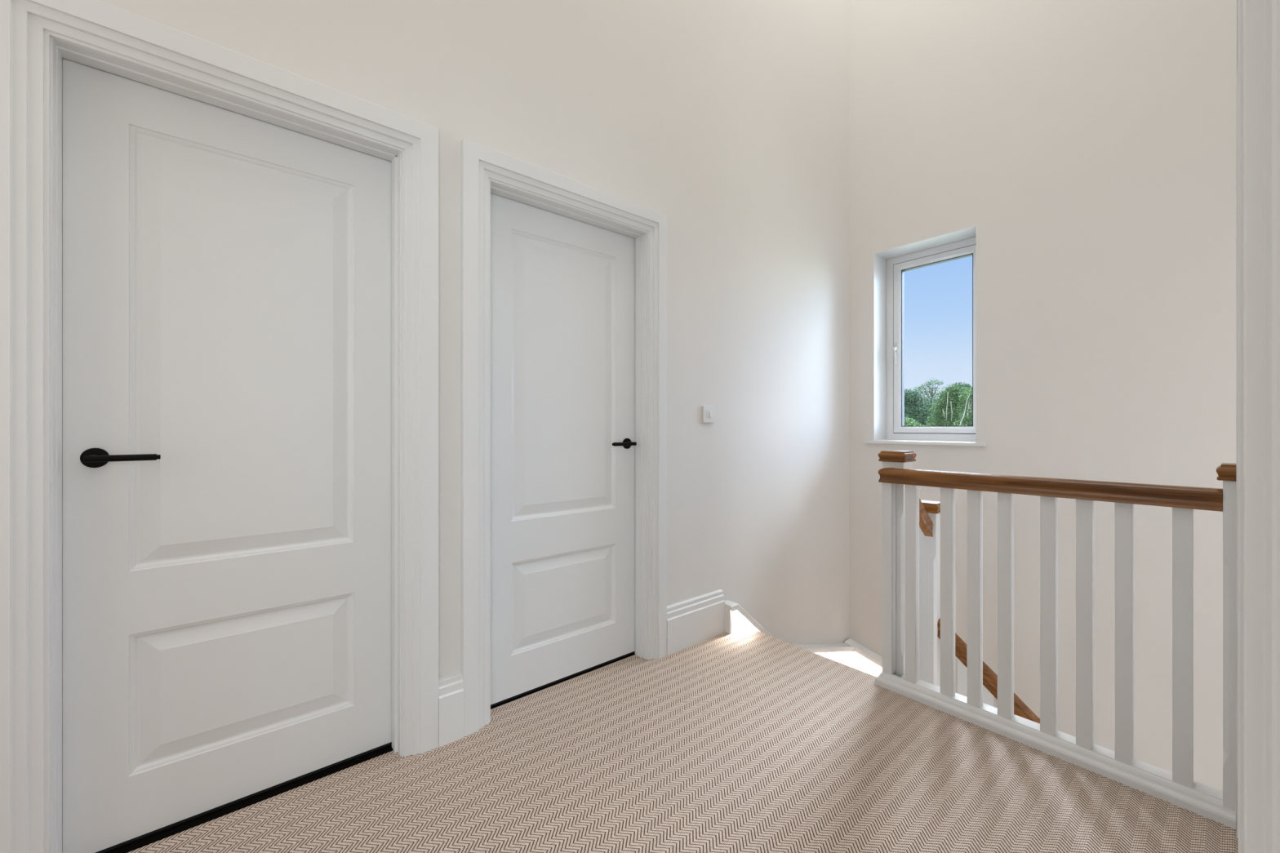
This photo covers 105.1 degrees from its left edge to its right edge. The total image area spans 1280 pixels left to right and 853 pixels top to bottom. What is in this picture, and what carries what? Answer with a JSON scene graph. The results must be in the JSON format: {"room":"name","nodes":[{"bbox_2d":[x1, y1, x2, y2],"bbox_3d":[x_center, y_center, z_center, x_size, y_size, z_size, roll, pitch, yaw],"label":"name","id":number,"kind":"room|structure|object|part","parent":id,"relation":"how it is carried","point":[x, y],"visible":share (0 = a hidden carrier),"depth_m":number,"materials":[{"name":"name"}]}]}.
{"room":"stair landing","nodes":[
{"label":"stair landing","id":0,"kind":"room"},
{"bbox_2d":[99,0,848,678],"bbox_3d":[-0.395,-0.335,2.043,5.391,8.350,0.140,0,0,-40],"label":"wall","id":1,"kind":"structure","parent":0,"point":[726,120],"depth_m":2.51,"materials":[{"name":"white paint"}]},
{"bbox_2d":[0,0,438,852],"bbox_3d":[-1.117,0.035,1.427,0.979,2.111,0.171,0,0,-40],"label":"door","id":2,"kind":"structure","parent":1,"relation":"in","point":[219,264],"depth_m":1.36,"materials":[{"name":"white wood"}]},
{"bbox_3d":[-1.309,0.077,1.247,0.132,0.017,0.056,0,0,-40],"label":"lever","id":3,"kind":"part","parent":2,"relation":"part of","materials":[{"name":"black metal"}]},
{"bbox_2d":[438,671,463,746],"bbox_3d":[-0.662,0.981,1.710,0.084,0.218,0.034,0,0,-40],"label":"baseboard","id":4,"kind":"structure","parent":1,"relation":"attached to","point":[451,691],"depth_m":1.70,"materials":[{"name":"white wood"}]},
{"bbox_2d":[460,137,666,737],"bbox_3d":[-0.300,0.036,2.101,0.974,2.108,0.171,0,0,-40],"label":"door","id":5,"kind":"structure","parent":1,"relation":"in","point":[563,279],"depth_m":2.07,"materials":[{"name":"white wood"}]},
{"bbox_3d":[-0.085,0.077,2.258,0.132,0.017,0.056,0,0,-40],"label":"lever","id":6,"kind":"part","parent":5,"relation":"part of","materials":[{"name":"black metal"}]},
{"bbox_2d":[666,589,724,655],"bbox_3d":[0.281,0.981,2.488,0.414,0.218,0.034,0,0,-40],"label":"baseboard","id":7,"kind":"structure","parent":1,"relation":"attached to","point":[692,621],"depth_m":2.46,"materials":[{"name":"white wood"}]},
{"bbox_2d":[702,405,715,422],"bbox_3d":[0.360,-0.067,2.562,0.086,0.088,0.020,0,0,-40],"label":"light switch","id":8,"kind":"object","parent":1,"relation":"attached to","point":[708,411],"visible":1,"depth_m":2.55,"materials":[{"name":"white plastic"}]},
{"bbox_2d":[128,626,1237,852],"bbox_3d":[0.331,1.230,-0.111,3.970,0.280,6.007,0,0,-40],"label":"floor","id":9,"kind":"structure","parent":0,"point":[747,740],"depth_m":1.50,"materials":[{"name":"carpet"}]},
{"bbox_2d":[724,600,882,677],"bbox_3d":[1.826,2.340,2.027,1.381,2.800,2.710,0,0,-40],"label":"staircase","id":10,"kind":"structure","parent":9,"relation":"attached to","point":[851,653],"depth_m":3.27,"materials":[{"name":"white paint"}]},
{"bbox_2d":[919,498,1039,724],"bbox_3d":[1.846,1.845,1.577,0.365,3.271,1.881,0,0,-40],"label":"balustrade","id":11,"kind":"object","parent":10,"relation":"on","point":[929,510],"visible":0.3,"depth_m":2.29,"materials":[{"name":"white wood"}]},
{"bbox_3d":[1.253,0.361,2.217,0.265,0.303,0.037,0,0,-40],"label":"handrail","id":12,"kind":"part","parent":11,"relation":"part of","materials":[{"name":"brown wood"}]},
{"bbox_3d":[1.381,1.370,2.339,0.088,1.940,0.088,0,0,-40],"label":"newel post","id":13,"kind":"part","parent":11,"relation":"part of","materials":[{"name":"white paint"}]},
{"bbox_3d":[1.976,1.680,1.619,0.059,1.563,1.781,0,0,-40],"label":"handrail","id":14,"kind":"part","parent":11,"relation":"part of","materials":[{"name":"brown wood"}]},
{"bbox_2d":[874,450,1235,829],"bbox_3d":[1.375,0.746,1.749,0.167,1.288,1.015,0,0,-40],"label":"balustrade","id":15,"kind":"object","parent":9,"relation":"on","point":[900,483],"visible":0.88,"depth_m":1.62,"materials":[{"name":"white wood"}]},
{"bbox_3d":[1.109,0.768,2.115,0.088,1.243,0.088,0,0,-40],"label":"newel post","id":16,"kind":"part","parent":15,"relation":"part of","materials":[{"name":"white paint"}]},
{"bbox_3d":[1.329,0.203,1.732,0.059,0.061,0.939,0,0,-40],"label":"handrail","id":17,"kind":"part","parent":15,"relation":"part of","materials":[{"name":"brown wood"}]},
{"bbox_3d":[1.330,1.062,1.725,0.067,0.055,0.973,0,0,-40],"label":"moulding","id":18,"kind":"part","parent":15,"relation":"part of","materials":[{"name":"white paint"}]},
{"bbox_3d":[1.368,1.073,1.713,0.042,0.075,0.860,0,0,-40],"label":"rail","id":19,"kind":"part","parent":15,"relation":"part of","materials":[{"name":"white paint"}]},
{"bbox_3d":[1.661,0.619,1.362,0.088,0.943,0.054,0,0,-40],"label":"newel post","id":20,"kind":"part","parent":15,"relation":"part of","materials":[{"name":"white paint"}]},
{"bbox_2d":[848,0,1236,791],"bbox_3d":[2.573,-0.335,2.446,0.300,8.350,3.297,0,0,-40],"label":"wall","id":21,"kind":"structure","parent":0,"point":[1089,146],"depth_m":2.58,"materials":[{"name":"white paint"}]},
{"bbox_2d":[864,224,985,446],"bbox_3d":[1.887,-0.544,3.220,0.272,1.312,0.710,0,0,-40],"label":"window","id":22,"kind":"structure","parent":21,"relation":"attached to","point":[889,428],"depth_m":3.40,"materials":[{"name":"white plastic"}]},
{"bbox_3d":[1.779,-0.517,3.432,0.041,0.155,0.030,0,0,-40],"label":"handle","id":23,"kind":"part","parent":22,"relation":"part of","materials":[{"name":"white plastic"}]},
{"bbox_3d":[1.868,0.101,3.204,0.222,0.022,0.710,0,0,-40],"label":"sill","id":24,"kind":"part","parent":22,"relation":"part of","materials":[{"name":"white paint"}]},
{"bbox_3d":[1.978,-0.552,3.276,0.060,1.284,0.622,0,0,-40],"label":"frame","id":25,"kind":"part","parent":22,"relation":"part of","materials":[{"name":"white plastic"}]},
{"bbox_3d":[1.973,-0.552,3.271,0.054,1.184,0.522,0,0,-40],"label":"sash","id":26,"kind":"part","parent":22,"relation":"part of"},
{"bbox_3d":[0.250,-0.335,0.090,3.900,8.350,0.110,0,0,-40],"label":"wall","id":27,"kind":"structure","parent":0,"visible":0},
{"bbox_2d":[1235,0,1243,852],"bbox_3d":[1.295,0.035,0.968,0.980,2.110,0.149,0,0,-40],"label":"door","id":28,"kind":"structure","parent":27,"relation":"in","point":[1239,48],"depth_m":0.71,"materials":[{"name":"white wood"}]},
{"bbox_2d":[1243,0,1279,852],"bbox_3d":[0.023,0.035,-0.077,0.998,2.110,0.141,0,0,-40],"label":"door","id":29,"kind":"structure","parent":27,"relation":"in","point":[1261,18],"depth_m":0.25,"materials":[{"name":"white wood"}]},
{"label":"outside","id":30,"kind":"structure","parent":0,"visible":0},
{"bbox_3d":[44.336,4.390,62.532,132.000,0.200,160.000,0,0,-40],"label":"lawn","id":31,"kind":"structure","parent":30,"visible":0},
{"bbox_2d":[904,417,928,426],"bbox_3d":[24.933,1.694,45.193,3.257,5.238,3.827,0,0,-40],"label":"shrub","id":32,"kind":"object","parent":31,"relation":"on","point":[913,423],"visible":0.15,"depth_m":44.93,"materials":[{"name":"green plant"}]},
{"bbox_2d":[904,388,942,426],"bbox_3d":[31.414,-0.091,56.485,5.906,8.794,5.018,0,0,39],"label":"leafy tree","id":33,"kind":"object","parent":31,"relation":"on","point":[919,412],"visible":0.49,"depth_m":55.86,"materials":[{"name":"green plant"}]},
{"bbox_2d":[912,377,943,405],"bbox_3d":[37.942,-1.015,64.443,3.178,10.629,3.764,0,0,-40],"label":"leafy tree","id":34,"kind":"object","parent":31,"relation":"on","point":[931,397],"visible":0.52,"depth_m":64.03,"materials":[{"name":"green plant"}]},
{"bbox_2d":[925,383,965,426],"bbox_3d":[32.073,-0.104,50.499,3.879,8.810,4.514,0,0,-1],"label":"birch tree","id":35,"kind":"object","parent":31,"relation":"on","point":[948,402],"visible":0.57,"depth_m":50.37,"materials":[{"name":"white plant"}]},
{"bbox_2d":[948,382,972,414],"bbox_3d":[44.507,-0.998,68.615,4.090,10.604,6.828,0,0,-40],"label":"leafy tree","id":36,"kind":"object","parent":31,"relation":"on","point":[962,384],"visible":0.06,"depth_m":67.88,"materials":[{"name":"green plant"}]},
{"bbox_2d":[951,385,972,426],"bbox_3d":[30.576,0.208,45.114,3.079,8.187,5.798,0,0,24],"label":"birch tree","id":37,"kind":"object","parent":31,"relation":"on","point":[966,418],"visible":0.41,"depth_m":45.18,"materials":[{"name":"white plant"}]},
{"bbox_3d":[28.465,-1.329,43.118,0.088,3.153,0.932,0,0,-40],"label":"stem","id":38,"kind":"part","parent":37,"relation":"part of","materials":[{"name":"white plant"}]}
]}

